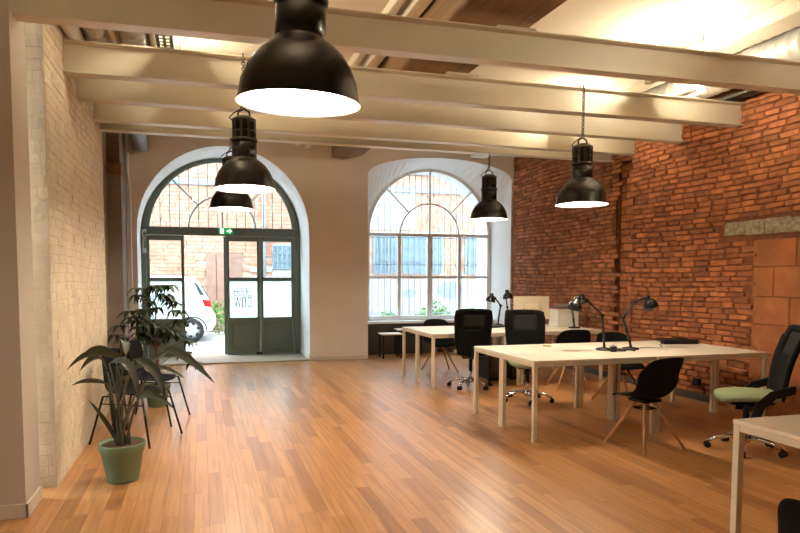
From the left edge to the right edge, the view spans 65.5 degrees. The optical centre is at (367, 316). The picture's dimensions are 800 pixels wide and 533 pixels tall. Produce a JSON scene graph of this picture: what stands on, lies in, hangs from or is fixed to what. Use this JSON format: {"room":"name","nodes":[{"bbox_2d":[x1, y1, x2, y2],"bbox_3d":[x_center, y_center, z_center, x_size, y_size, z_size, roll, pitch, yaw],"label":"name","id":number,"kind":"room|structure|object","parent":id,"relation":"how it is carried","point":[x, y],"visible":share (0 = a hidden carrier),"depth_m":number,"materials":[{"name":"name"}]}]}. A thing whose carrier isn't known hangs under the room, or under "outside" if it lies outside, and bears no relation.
{"room":"open-plan office","nodes":[
{"label":"open-plan office","id":0,"kind":"room"},
{"bbox_2d":[24,22,56,487],"bbox_3d":[-2.330,-0.699,4.260,0.250,3.820,0.019,-1,4,-15],"label":"wall","id":1,"kind":"structure","parent":0,"point":[38,195],"depth_m":4.29,"materials":[{"name":"paint"}]},
{"bbox_2d":[29,24,108,485],"bbox_3d":[-2.698,-0.802,5.489,0.338,3.895,2.569,-1,4,-15],"label":"wall","id":2,"kind":"structure","parent":0,"point":[53,59],"depth_m":5.06,"materials":[{"name":"brick"}]},
{"bbox_2d":[60,25,84,40],"bbox_3d":[-2.489,-2.324,5.411,0.050,0.200,2.400,-1,4,-15],"label":"boxed beam","id":3,"kind":"structure","parent":2,"relation":"attached to","point":[74,33],"depth_m":4.89,"materials":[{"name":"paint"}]},
{"bbox_2d":[100,123,614,161],"bbox_3d":[0.350,-2.260,7.864,6.962,0.375,0.120,-1,4,-21],"label":"steel beam","id":4,"kind":"structure","parent":2,"relation":"attached to","point":[105,127],"depth_m":7.63,"materials":[{"name":"beige paint"}]},
{"bbox_2d":[209,135,253,211],"bbox_3d":[-1.574,-1.667,7.148,0.512,0.851,0.512,-1,4,-15],"label":"pendant lamp","id":5,"kind":"object","parent":4,"relation":"hanging from","point":[220,201],"visible":0.57,"depth_m":7.01,"materials":[{"name":"black metal"}]},
{"bbox_2d":[470,154,507,220],"bbox_3d":[1.637,-1.795,8.393,0.512,0.951,0.512,-1,4,-15],"label":"pendant lamp","id":6,"kind":"object","parent":4,"relation":"hanging from","point":[488,208],"visible":1,"depth_m":8.30,"materials":[{"name":"black metal"}]},
{"bbox_2d":[62,39,745,127],"bbox_3d":[0.879,-2.138,5.887,6.931,0.340,0.120,-1,4,-18],"label":"steel beam","id":7,"kind":"structure","parent":2,"relation":"attached to","point":[83,59],"depth_m":5.79,"materials":[{"name":"beige paint"}]},
{"bbox_2d":[214,53,274,193],"bbox_3d":[-1.037,-1.638,5.189,0.512,1.131,0.512,-1,4,-15],"label":"pendant lamp","id":8,"kind":"object","parent":7,"relation":"hanging from","point":[242,173],"visible":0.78,"depth_m":5.11,"materials":[{"name":"black metal"}]},
{"bbox_2d":[445,71,478,76],"bbox_3d":[0.876,-2.274,5.857,0.320,0.020,0.120,-1,4,-15],"label":"plate","id":9,"kind":"object","parent":7,"relation":"on","point":[447,72],"visible":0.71,"depth_m":5.80,"materials":[{"name":"beige metal"}]},
{"bbox_2d":[555,85,608,207],"bbox_3d":[2.147,-1.722,6.211,0.512,1.191,0.512,-1,4,-15],"label":"pendant lamp","id":10,"kind":"object","parent":7,"relation":"hanging from","point":[582,191],"visible":1,"depth_m":6.13,"materials":[{"name":"black metal"}]},
{"bbox_2d":[102,132,128,348],"bbox_3d":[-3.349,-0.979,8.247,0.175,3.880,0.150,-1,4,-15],"label":"wall","id":11,"kind":"structure","parent":0,"point":[114,182],"depth_m":8.18,"materials":[{"name":"beige paint"}]},
{"bbox_2d":[106,162,122,176],"bbox_3d":[-3.342,-1.944,8.180,0.185,0.155,0.165,-1,4,-15],"label":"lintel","id":12,"kind":"object","parent":11,"relation":"on","point":[114,168],"visible":0.93,"depth_m":8.10,"materials":[{"name":"brown wood"}]},
{"bbox_2d":[125,134,133,339],"bbox_3d":[-3.903,-1.060,10.172,0.076,3.801,0.102,-1,4,-15],"label":"riser pipe","id":13,"kind":"object","parent":11,"relation":"attached to","point":[128,186],"visible":0.81,"depth_m":10.16,"materials":[{"name":"grey metal"}]},
{"bbox_2d":[235,0,359,116],"bbox_3d":[-0.287,-1.533,2.523,0.511,1.348,0.510,-2,4,-34],"label":"pendant lamp","id":14,"kind":"object","parent":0,"point":[296,72],"visible":1,"depth_m":2.42,"materials":[{"name":"black metal"}]},
{"bbox_2d":[125,133,514,360],"bbox_3d":[-1.543,-1.204,10.867,9.250,4.000,0.001,-1,4,-15],"label":"wall","id":15,"kind":"structure","parent":0,"point":[333,191],"depth_m":11.10,"materials":[{"name":"beige paint"}]},
{"bbox_2d":[311,355,367,360],"bbox_3d":[-0.517,0.741,11.256,1.050,0.070,0.015,-1,4,-15],"label":"baseboard","id":16,"kind":"structure","parent":15,"relation":"attached to","point":[353,356],"depth_m":11.25,"materials":[{"name":"paint"}]},
{"bbox_2d":[137,146,511,354],"bbox_3d":[-0.710,-1.115,11.770,6.840,3.710,1.300,-1,4,-15],"label":"wall reveal","id":17,"kind":"structure","parent":0,"point":[380,176],"depth_m":11.89,"materials":[{"name":"white paint"}]},
{"bbox_2d":[169,183,169,218],"bbox_3d":[-3.668,-2.141,11.480,0.012,0.640,0.047,-1,4,-15],"label":"window grille","id":18,"kind":"object","parent":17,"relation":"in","point":[169,183],"depth_m":11.49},
{"bbox_2d":[172,164,211,226],"bbox_3d":[-3.276,-2.264,11.577,0.693,1.160,0.047,-1,4,-15],"label":"window grille","id":19,"kind":"object","parent":17,"relation":"in","point":[198,203],"depth_m":11.58,"materials":[{"name":"grey metal"}]},
{"bbox_2d":[141,158,300,357],"bbox_3d":[-2.802,-1.142,11.958,2.895,3.690,0.795,-1,4,-15],"label":"door","id":20,"kind":"structure","parent":17,"relation":"in","point":[277,329],"depth_m":11.79,"materials":[{"name":"grey paint"}]},
{"bbox_2d":[141,229,146,252],"bbox_3d":[-4.021,-1.356,11.138,0.095,0.430,0.182,-1,4,-15],"label":"sensor","id":21,"kind":"object","parent":20,"relation":"attached to","point":[143,250],"visible":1,"depth_m":11.09,"materials":[{"name":"grey plastic"}]},
{"bbox_2d":[218,228,232,234],"bbox_3d":[-2.647,-1.597,11.550,0.260,0.120,0.030,-1,4,-15],"label":"exit sign","id":22,"kind":"object","parent":20,"relation":"attached to","point":[220,230],"visible":1,"depth_m":11.54,"materials":[{"name":"green plastic"}]},
{"bbox_2d":[217,211,227,227],"bbox_3d":[-2.754,-1.842,11.743,0.184,0.300,0.047,-1,4,-15],"label":"window grille","id":23,"kind":"object","parent":17,"relation":"in","point":[217,211],"depth_m":11.72,"materials":[{"name":"grey metal"}]},
{"bbox_2d":[148,353,309,365],"bbox_3d":[-2.605,0.758,11.344,2.900,0.025,1.270,-1,4,-15],"label":"threshold","id":24,"kind":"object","parent":17,"relation":"attached to","point":[269,357],"depth_m":11.24,"materials":[{"name":"stone"}]},
{"bbox_2d":[245,193,263,227],"bbox_3d":[-2.174,-2.037,11.886,0.347,0.653,0.047,-1,4,-15],"label":"window grille","id":25,"kind":"object","parent":17,"relation":"in","point":[253,218],"depth_m":11.89,"materials":[{"name":"grey metal"}]},
{"bbox_2d":[272,192,272,228],"bbox_3d":[-1.844,-2.050,11.974,0.007,0.687,0.047,-1,4,-15],"label":"window grille","id":26,"kind":"object","parent":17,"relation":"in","point":[272,192],"depth_m":11.98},
{"bbox_2d":[281,199,281,228],"bbox_3d":[-1.677,-1.991,12.022,0.005,0.556,0.047,-1,4,-15],"label":"window grille","id":27,"kind":"object","parent":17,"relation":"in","point":[281,199],"depth_m":12.03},
{"bbox_2d":[300,349,309,358],"bbox_3d":[-1.185,0.683,11.616,0.015,0.080,1.030,-1,4,-15],"label":"baseboard reveal","id":28,"kind":"structure","parent":17,"relation":"attached to","point":[303,352],"depth_m":11.47,"materials":[{"name":"white paint"}]},
{"bbox_2d":[370,186,426,315],"bbox_3d":[0.625,-1.332,12.652,1.195,2.609,0.018,-1,4,-15],"label":"window grille","id":29,"kind":"object","parent":17,"relation":"in","point":[408,264],"depth_m":12.63,"materials":[{"name":"metal"}]},
{"bbox_2d":[368,169,490,320],"bbox_3d":[1.216,-1.433,12.290,2.620,2.980,0.070,-1,4,-15],"label":"window","id":30,"kind":"structure","parent":17,"relation":"in","point":[428,277],"depth_m":12.27,"materials":[{"name":"white paint"}]},
{"bbox_2d":[368,323,492,354],"bbox_3d":[1.238,0.408,12.324,2.680,0.600,0.080,-1,4,-15],"label":"wall panel","id":31,"kind":"object","parent":17,"relation":"in","point":[373,329],"depth_m":12.07,"materials":[{"name":"brown wood"}]},
{"bbox_2d":[368,319,495,323],"bbox_3d":[1.171,0.068,12.554,2.800,0.050,0.800,-1,4,-15],"label":"window sill","id":32,"kind":"structure","parent":17,"relation":"attached to","point":[447,320],"depth_m":12.02,"materials":[{"name":"white paint"}]},
{"bbox_2d":[432,184,478,314],"bbox_3d":[1.829,-1.399,12.970,1.040,2.693,0.018,-1,4,-15],"label":"window grille","id":33,"kind":"object","parent":17,"relation":"in","point":[438,238],"depth_m":12.95,"materials":[{"name":"grey metal"}]},
{"bbox_2d":[0,352,799,532],"bbox_3d":[0.218,1.207,4.386,9.040,0.001,15.000,-1,4,-15],"label":"floor","id":34,"kind":"structure","parent":0,"point":[204,510],"depth_m":4.99,"materials":[{"name":"brown wood"}]},
{"bbox_2d":[0,0,39,504],"bbox_3d":[-3.188,-0.688,3.621,2.125,3.880,0.350,-1,4,-15],"label":"wall pier","id":35,"kind":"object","parent":34,"relation":"on","point":[19,440],"visible":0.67,"depth_m":3.79,"materials":[{"name":"paint"}]},
{"bbox_2d":[0,485,42,519],"bbox_3d":[-3.179,1.203,3.734,2.140,0.090,0.365,-1,4,-15],"label":"baseboard","id":36,"kind":"object","parent":35,"relation":"attached to","point":[14,511],"visible":1,"depth_m":3.83,"materials":[{"name":"paint"}]},
{"bbox_2d":[88,348,182,448],"bbox_3d":[-2.127,0.710,5.698,0.620,0.833,0.561,1,4,13],"label":"metal chair","id":37,"kind":"object","parent":34,"relation":"on","point":[130,391],"visible":0.45,"depth_m":5.70,"materials":[{"name":"black metal"}]},
{"bbox_2d":[67,339,213,483],"bbox_3d":[-1.643,0.682,4.580,1.001,1.025,0.644,-1,4,-15],"label":"potted plant","id":38,"kind":"object","parent":34,"relation":"on","point":[121,454],"visible":1,"depth_m":4.46,"materials":[{"name":"green plant"}]},
{"bbox_2d":[112,340,190,426],"bbox_3d":[-2.243,0.664,6.442,0.620,0.833,0.561,0,4,3],"label":"metal chair","id":39,"kind":"object","parent":34,"relation":"on","point":[136,348],"visible":0.48,"depth_m":6.56,"materials":[{"name":"black metal"}]},
{"bbox_2d":[107,284,204,407],"bbox_3d":[-2.463,0.331,7.131,1.155,1.406,0.711,-1,4,-15],"label":"potted plant","id":40,"kind":"object","parent":34,"relation":"on","point":[145,326],"visible":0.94,"depth_m":7.07,"materials":[{"name":"green plant"}]},
{"bbox_2d":[378,332,402,358],"bbox_3d":[0.416,0.528,11.531,0.400,0.460,0.300,-1,4,-15],"label":"table","id":41,"kind":"object","parent":34,"relation":"on","point":[386,333],"visible":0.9,"depth_m":11.46,"materials":[{"name":"white wood"}]},
{"bbox_2d":[393,328,421,355],"bbox_3d":[0.772,0.475,11.976,0.500,0.510,0.300,-1,4,-15],"label":"table","id":42,"kind":"object","parent":34,"relation":"on","point":[395,329],"visible":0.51,"depth_m":11.91,"materials":[{"name":"white laminate"}]},
{"bbox_2d":[421,319,458,373],"bbox_3d":[1.133,0.457,9.850,0.490,0.823,0.532,-1,4,-11],"label":"shell chair","id":43,"kind":"object","parent":34,"relation":"on","point":[439,342],"visible":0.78,"depth_m":9.95,"materials":[{"name":"black plastic"}]},
{"bbox_2d":[402,326,496,380],"bbox_3d":[1.230,0.527,9.320,1.296,0.740,0.636,-1,4,-15],"label":"desk","id":44,"kind":"object","parent":34,"relation":"on","point":[405,329],"visible":0.45,"depth_m":9.30,"materials":[{"name":"beige paint"}]},
{"bbox_2d":[416,328,519,388],"bbox_3d":[1.395,0.566,8.703,1.296,0.740,0.636,-1,4,-15],"label":"desk","id":45,"kind":"object","parent":34,"relation":"on","point":[496,332],"visible":0.67,"depth_m":8.47,"materials":[{"name":"beige paint"}]},
{"bbox_2d":[447,309,492,390],"bbox_3d":[1.386,0.413,8.362,0.619,1.086,0.719,0,4,4],"label":"office chair","id":46,"kind":"object","parent":34,"relation":"on","point":[472,327],"visible":0.9,"depth_m":8.11,"materials":[{"name":"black fabric"}]},
{"bbox_2d":[478,355,498,380],"bbox_3d":[1.786,0.697,9.156,0.200,0.420,0.446,-1,4,-15],"label":"computer tower","id":47,"kind":"object","parent":34,"relation":"on","point":[488,365],"visible":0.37,"depth_m":8.95,"materials":[{"name":"black plastic"}]},
{"bbox_2d":[506,361,515,379],"bbox_3d":[2.124,0.692,9.247,0.200,0.420,0.446,-1,4,-15],"label":"computer tower","id":48,"kind":"object","parent":34,"relation":"on","point":[510,370],"visible":0.27,"depth_m":9.05,"materials":[{"name":"black plastic"}]},
{"bbox_2d":[504,309,554,405],"bbox_3d":[1.924,0.468,7.489,0.619,1.086,0.719,0,4,7],"label":"office chair","id":49,"kind":"object","parent":34,"relation":"on","point":[522,326],"visible":0.62,"depth_m":7.69,"materials":[{"name":"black fabric"}]},
{"bbox_2d":[500,324,574,374],"bbox_3d":[2.496,0.506,9.657,1.296,0.740,0.636,-1,4,-15],"label":"desk","id":50,"kind":"object","parent":34,"relation":"on","point":[546,325],"visible":0.13,"depth_m":10.08,"materials":[{"name":"beige paint"}]},
{"bbox_2d":[485,293,502,324],"bbox_3d":[1.976,-0.123,9.707,0.293,0.508,0.168,0,4,-7],"label":"desk lamp","id":51,"kind":"object","parent":50,"relation":"on","point":[490,298],"visible":0.95,"depth_m":9.67,"materials":[{"name":"black metal"}]},
{"bbox_2d":[492,325,504,327],"bbox_3d":[1.905,0.143,9.333,0.420,0.024,0.140,-2,4,-32],"label":"keyboard","id":52,"kind":"object","parent":50,"relation":"on","point":[493,326],"visible":0.71,"depth_m":9.31,"materials":[{"name":"black plastic"}]},
{"bbox_2d":[503,290,512,308],"bbox_3d":[2.227,-0.153,9.788,0.224,0.558,0.184,-1,4,-15],"label":"desk lamp","id":53,"kind":"object","parent":50,"relation":"on","point":[507,295],"visible":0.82,"depth_m":9.73,"materials":[{"name":"black metal"}]},
{"bbox_2d":[513,296,548,318],"bbox_3d":[2.531,-0.093,9.610,0.570,0.460,0.180,0,4,-7],"label":"carton","id":54,"kind":"object","parent":50,"relation":"on","point":[541,303],"visible":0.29,"depth_m":9.59,"materials":[{"name":"beige cardboard"}]},
{"bbox_2d":[549,308,578,326],"bbox_3d":[3.013,0.006,9.558,0.340,0.270,0.280,-1,4,-11],"label":"carton","id":55,"kind":"object","parent":50,"relation":"on","point":[557,317],"visible":0.8,"depth_m":9.43,"materials":[{"name":"beige cardboard"}]},
{"bbox_2d":[474,343,610,425],"bbox_3d":[1.862,0.695,6.647,1.296,0.740,0.636,-1,4,-15],"label":"desk","id":56,"kind":"object","parent":34,"relation":"on","point":[496,350],"visible":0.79,"depth_m":6.62,"materials":[{"name":"beige paint"}]},
{"bbox_2d":[500,327,602,384],"bbox_3d":[2.661,0.544,9.040,1.296,0.740,0.636,-1,4,-15],"label":"desk","id":57,"kind":"object","parent":34,"relation":"on","point":[548,330],"visible":0.23,"depth_m":8.91,"materials":[{"name":"beige paint"}]},
{"bbox_2d":[568,294,586,328],"bbox_3d":[3.128,-0.092,9.220,0.377,0.507,0.168,-3,5,-37],"label":"desk lamp","id":58,"kind":"object","parent":57,"relation":"on","point":[580,295],"visible":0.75,"depth_m":9.19,"materials":[{"name":"black metal"}]},
{"bbox_2d":[545,330,592,391],"bbox_3d":[2.685,0.556,8.283,0.490,0.823,0.532,0,4,-3],"label":"shell chair","id":59,"kind":"object","parent":34,"relation":"on","point":[567,336],"visible":0.37,"depth_m":8.06,"materials":[{"name":"black plastic"}]},
{"bbox_2d":[501,350,656,442],"bbox_3d":[2.027,0.733,6.030,1.296,0.740,0.636,-1,4,-15],"label":"desk","id":60,"kind":"object","parent":34,"relation":"on","point":[535,360],"visible":0.8,"depth_m":5.87,"materials":[{"name":"beige laminate"}]},
{"bbox_2d":[511,352,532,354],"bbox_3d":[1.513,0.358,6.079,0.200,0.003,0.140,-1,4,-15],"label":"paper sheet","id":61,"kind":"object","parent":60,"relation":"on","point":[522,353],"visible":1,"depth_m":6.07,"materials":[{"name":"beige paper"}]},
{"bbox_2d":[566,296,609,350],"bbox_3d":[2.268,0.064,6.353,0.501,0.556,0.169,-1,4,-9],"label":"desk lamp","id":62,"kind":"object","parent":60,"relation":"on","point":[575,305],"visible":0.98,"depth_m":6.34,"materials":[{"name":"black metal"}]},
{"bbox_2d":[610,345,616,351],"bbox_3d":[2.464,0.317,6.237,0.056,0.065,0.040,-1,4,-15],"label":"plug adapter","id":63,"kind":"object","parent":60,"relation":"on","point":[613,348],"visible":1,"depth_m":6.22,"materials":[{"name":"black plastic"}]},
{"bbox_2d":[617,348,634,351],"bbox_3d":[2.604,0.333,6.300,0.199,0.027,0.131,1,4,14],"label":"cable","id":64,"kind":"object","parent":60,"relation":"on","point":[618,349],"visible":0.91,"depth_m":6.29,"materials":[{"name":"black plastic"}]},
{"bbox_2d":[591,332,648,405],"bbox_3d":[3.006,0.610,7.415,0.490,0.823,0.532,0,4,-7],"label":"shell chair","id":65,"kind":"object","parent":34,"relation":"on","point":[609,336],"visible":0.41,"depth_m":7.55,"materials":[{"name":"black plastic"}]},
{"bbox_2d":[603,357,685,454],"bbox_3d":[2.445,0.734,5.451,0.490,0.823,0.532,-2,4,-23],"label":"shell chair","id":66,"kind":"object","parent":34,"relation":"on","point":[658,379],"visible":1,"depth_m":5.26,"materials":[{"name":"black plastic"}]},
{"bbox_2d":[579,338,716,411],"bbox_3d":[3.127,0.643,6.983,1.296,0.801,0.636,-1,4,-15],"label":"desk","id":67,"kind":"object","parent":34,"relation":"on","point":[638,344],"depth_m":6.94,"materials":[{"name":"beige paint"}]},
{"bbox_2d":[615,346,767,432],"bbox_3d":[3.292,0.712,6.367,1.296,0.740,0.636,-1,4,-15],"label":"desk","id":68,"kind":"object","parent":34,"relation":"on","point":[692,353],"visible":0.6,"depth_m":6.24,"materials":[{"name":"beige paint"}]},
{"bbox_2d":[621,295,658,349],"bbox_3d":[2.846,0.051,6.485,0.427,0.565,0.168,-1,4,-22],"label":"desk lamp","id":69,"kind":"object","parent":68,"relation":"on","point":[649,303],"visible":0.98,"depth_m":6.46,"materials":[{"name":"black metal"}]},
{"bbox_2d":[703,324,799,457],"bbox_3d":[3.288,0.605,5.308,0.719,1.086,0.619,1,4,19],"label":"office chair","id":70,"kind":"object","parent":34,"relation":"on","point":[787,351],"visible":0.88,"depth_m":5.23,"materials":[{"name":"green fabric"}]},
{"bbox_2d":[730,414,799,532],"bbox_3d":[2.627,0.914,3.148,1.296,0.740,0.636,-1,4,-15],"label":"desk","id":71,"kind":"object","parent":34,"relation":"on","point":[785,429],"visible":1,"depth_m":3.24,"materials":[{"name":"beige paint"}]},
{"bbox_2d":[778,498,799,532],"bbox_3d":[1.576,0.955,1.923,0.532,0.823,0.490,-2,4,-30],"label":"shell chair","id":72,"kind":"object","parent":34,"relation":"on","point":[788,508],"visible":1,"depth_m":1.94,"materials":[{"name":"black plastic"}]},
{"bbox_2d":[160,0,799,91],"bbox_3d":[0.373,-2.698,3.871,9.400,0.100,14.600,-1,4,-15],"label":"ceiling","id":73,"kind":"structure","parent":0,"point":[672,23],"depth_m":5.89,"materials":[{"name":"paint"}]},
{"bbox_2d":[107,30,121,43],"bbox_3d":[-2.222,-2.591,5.362,0.050,0.300,2.600,-1,4,-15],"label":"boxed beam","id":74,"kind":"structure","parent":73,"relation":"attached to","point":[114,36],"depth_m":5.49,"materials":[{"name":"paint"}]},
{"bbox_2d":[80,27,111,42],"bbox_3d":[-2.393,-2.550,5.425,0.236,0.236,2.305,-1,4,-15],"label":"spiral duct","id":75,"kind":"object","parent":74,"relation":"attached to","point":[90,34],"visible":0.2,"depth_m":5.43,"materials":[{"name":"silver metal"}]},
{"bbox_2d":[118,31,150,46],"bbox_3d":[-2.053,-2.542,5.371,0.256,0.256,2.525,-1,4,-15],"label":"spiral duct","id":76,"kind":"object","parent":74,"relation":"attached to","point":[128,38],"visible":0.22,"depth_m":5.48,"materials":[{"name":"silver metal"}]},
{"bbox_2d":[130,134,147,151],"bbox_3d":[-3.539,-2.831,9.497,0.250,0.429,1.291,-1,4,-15],"label":"vent pipe","id":77,"kind":"object","parent":73,"relation":"attached to","point":[139,142],"visible":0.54,"depth_m":9.79,"materials":[{"name":"silver metal"}]},
{"bbox_2d":[149,34,161,46],"bbox_3d":[-1.898,-2.607,5.447,0.060,0.280,2.600,-1,4,-15],"label":"boxed beam","id":78,"kind":"structure","parent":73,"relation":"attached to","point":[152,38],"depth_m":5.57,"materials":[{"name":"paint"}]},
{"bbox_2d":[155,34,173,48],"bbox_3d":[-1.792,-2.411,5.490,0.140,0.045,2.505,-1,4,-15],"label":"cable tray","id":79,"kind":"object","parent":78,"relation":"attached to","point":[170,38],"visible":0.18,"depth_m":5.37,"materials":[{"name":"metal"}]},
{"bbox_2d":[295,0,432,148],"bbox_3d":[0.700,-2.579,3.935,0.260,0.135,14.340,-1,4,-15],"label":"beam","id":80,"kind":"structure","parent":73,"relation":"attached to","point":[412,8],"depth_m":5.41,"materials":[{"name":"paint"}]},
{"bbox_2d":[332,0,566,157],"bbox_3d":[1.236,-2.471,4.085,0.790,0.380,14.340,-1,4,-15],"label":"ceiling panel","id":81,"kind":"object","parent":73,"relation":"attached to","point":[518,13],"depth_m":4.90,"materials":[{"name":"brown wood"}]},
{"bbox_2d":[470,0,799,158],"bbox_3d":[3.917,-2.631,4.792,0.320,0.150,14.340,-1,4,-15],"label":"boxed beam","id":82,"kind":"structure","parent":73,"relation":"attached to","point":[784,16],"depth_m":5.83,"materials":[{"name":"paint"}]},
{"bbox_2d":[645,13,704,84],"bbox_3d":[2.972,-2.570,5.974,0.070,0.420,0.800,-1,4,-15],"label":"uplight","id":83,"kind":"object","parent":73,"relation":"hanging from","point":[646,82],"visible":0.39,"depth_m":5.65,"materials":[{"name":"beige metal"}]},
{"bbox_2d":[676,84,696,96],"bbox_3d":[3.514,-2.645,6.850,0.070,0.380,0.240,-1,4,-15],"label":"uplight","id":84,"kind":"object","parent":73,"relation":"hanging from","point":[690,90],"visible":0.76,"depth_m":6.82,"materials":[{"name":"beige metal"}]},
{"bbox_2d":[642,27,799,98],"bbox_3d":[4.222,-2.482,5.056,0.346,0.346,7.475,-1,4,-15],"label":"spiral duct","id":85,"kind":"object","parent":73,"relation":"hanging from","point":[786,45],"visible":0.23,"depth_m":6.00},
{"bbox_2d":[714,90,762,100],"bbox_3d":[4.473,-2.306,5.095,0.140,0.045,7.400,-1,4,-15],"label":"cable tray","id":86,"kind":"object","parent":73,"relation":"hanging from","point":[740,94],"visible":0.09,"depth_m":6.72,"materials":[{"name":"metal"}]},
{"bbox_2d":[619,163,633,331],"bbox_3d":[3.722,-0.986,8.887,0.018,2.402,0.344,-1,4,-15],"label":"wall","id":87,"kind":"structure","parent":0,"point":[627,168],"depth_m":8.92,"materials":[{"name":"red brick"}]},
{"bbox_2d":[511,89,799,416],"bbox_3d":[4.695,-0.839,5.143,0.130,4.010,14.600,-1,4,-15],"label":"wall","id":88,"kind":"structure","parent":0,"point":[778,158],"depth_m":7.65,"materials":[{"name":"red brick"}]},
{"bbox_2d":[93,103,635,155],"bbox_3d":[0.473,-2.226,7.401,6.960,0.385,0.120,-1,4,-21],"label":"steel beam","id":89,"kind":"structure","parent":88,"relation":"attached to","point":[103,112],"depth_m":7.16,"materials":[{"name":"beige paint"}]},
{"bbox_2d":[78,77,684,143],"bbox_3d":[0.691,-2.162,6.587,6.952,0.380,0.120,-1,4,-20],"label":"steel beam","id":90,"kind":"structure","parent":88,"relation":"attached to","point":[93,90],"depth_m":6.54,"materials":[{"name":"beige paint"}]},
{"bbox_2d":[11,0,799,94],"bbox_3d":[1.074,-2.065,4.767,7.211,0.375,0.120,-1,4,-17],"label":"steel beam","id":91,"kind":"structure","parent":88,"relation":"attached to","point":[245,21],"depth_m":4.58,"materials":[{"name":"beige paint"}]},
{"bbox_2d":[496,24,535,30],"bbox_3d":[1.121,-2.204,4.786,0.320,0.020,0.120,-1,4,-15],"label":"plate","id":92,"kind":"object","parent":91,"relation":"on","point":[498,25],"visible":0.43,"depth_m":4.73,"materials":[{"name":"beige metal"}]},
{"bbox_2d":[561,366,709,402],"bbox_3d":[3.444,0.831,9.710,0.049,0.085,4.950,-1,4,-15],"label":"baseboard","id":93,"kind":"structure","parent":88,"relation":"attached to","point":[681,392],"depth_m":7.85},
{"bbox_2d":[692,378,700,385],"bbox_3d":[3.994,0.788,7.547,0.044,0.080,0.100,-1,4,-15],"label":"box","id":94,"kind":"object","parent":88,"relation":"attached to","point":[695,381],"visible":1,"depth_m":7.52,"materials":[{"name":"black plastic"}]},
{"bbox_2d":[724,216,799,235],"bbox_3d":[4.317,-0.949,6.332,0.045,0.170,1.700,-1,4,-15],"label":"lintel","id":95,"kind":"object","parent":88,"relation":"attached to","point":[782,224],"visible":1,"depth_m":6.62,"materials":[{"name":"grey stone"}]},
{"label":"outside","id":96,"kind":"structure","parent":0,"visible":0},
{"bbox_2d":[186,332,224,354],"bbox_3d":[0.351,0.230,22.015,40.000,0.140,17.750,-1,4,-15],"label":"street","id":97,"kind":"structure","parent":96,"point":[212,343],"depth_m":14.19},
{"bbox_2d":[150,275,215,340],"bbox_3d":[-5.650,-0.219,15.296,3.660,1.600,1.560,-1,4,-15],"label":"car","id":98,"kind":"object","parent":97,"relation":"on","point":[203,318],"visible":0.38,"depth_m":14.93,"materials":[{"name":"white paint"}]},
{"bbox_2d":[202,299,210,306],"bbox_3d":[-3.898,-0.336,15.005,0.220,0.190,0.100,-1,4,-15],"label":"tail light","id":99,"kind":"object","parent":98,"relation":"attached to","point":[205,302],"depth_m":14.96,"materials":[{"name":"red plastic"}]},
{"bbox_2d":[209,301,224,333],"bbox_3d":[-3.755,-0.077,16.937,1.391,1.140,0.639,-1,4,-15],"label":"bush","id":100,"kind":"object","parent":97,"relation":"on","point":[219,316],"visible":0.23,"depth_m":16.77,"materials":[{"name":"green plant"}]},
{"bbox_2d":[149,163,476,331],"bbox_3d":[-0.937,-2.823,18.788,26.925,6.360,0.740,-1,4,-15],"label":"brick building","id":101,"kind":"structure","parent":97,"relation":"on","point":[203,255],"depth_m":18.83,"materials":[{"name":"brick"}]},
{"bbox_2d":[380,310,395,315],"bbox_3d":[0.589,0.112,18.004,0.793,0.653,0.431,-1,4,-15],"label":"bush","id":102,"kind":"object","parent":97,"relation":"on","point":[387,310],"visible":0.1,"depth_m":17.96,"materials":[{"name":"green plant"}]},
{"bbox_2d":[403,288,415,314],"bbox_3d":[1.199,-0.201,17.831,0.400,1.246,0.035,-1,4,-15],"label":"road sign","id":103,"kind":"object","parent":97,"relation":"on","point":[411,291],"visible":0.73,"depth_m":17.79,"materials":[{"name":"metal"}]},
{"bbox_2d":[415,299,448,314],"bbox_3d":[1.952,-0.066,18.369,1.178,0.916,0.557,-1,4,-15],"label":"bush","id":104,"kind":"object","parent":97,"relation":"on","point":[434,303],"visible":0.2,"depth_m":18.32,"materials":[{"name":"green plant"}]},
{"bbox_2d":[437,282,463,314],"bbox_3d":[2.407,-0.315,18.147,0.840,1.434,0.035,-1,4,-15],"label":"road sign","id":105,"kind":"object","parent":97,"relation":"on","point":[449,288],"visible":0.64,"depth_m":18.09,"materials":[{"name":"metal"}]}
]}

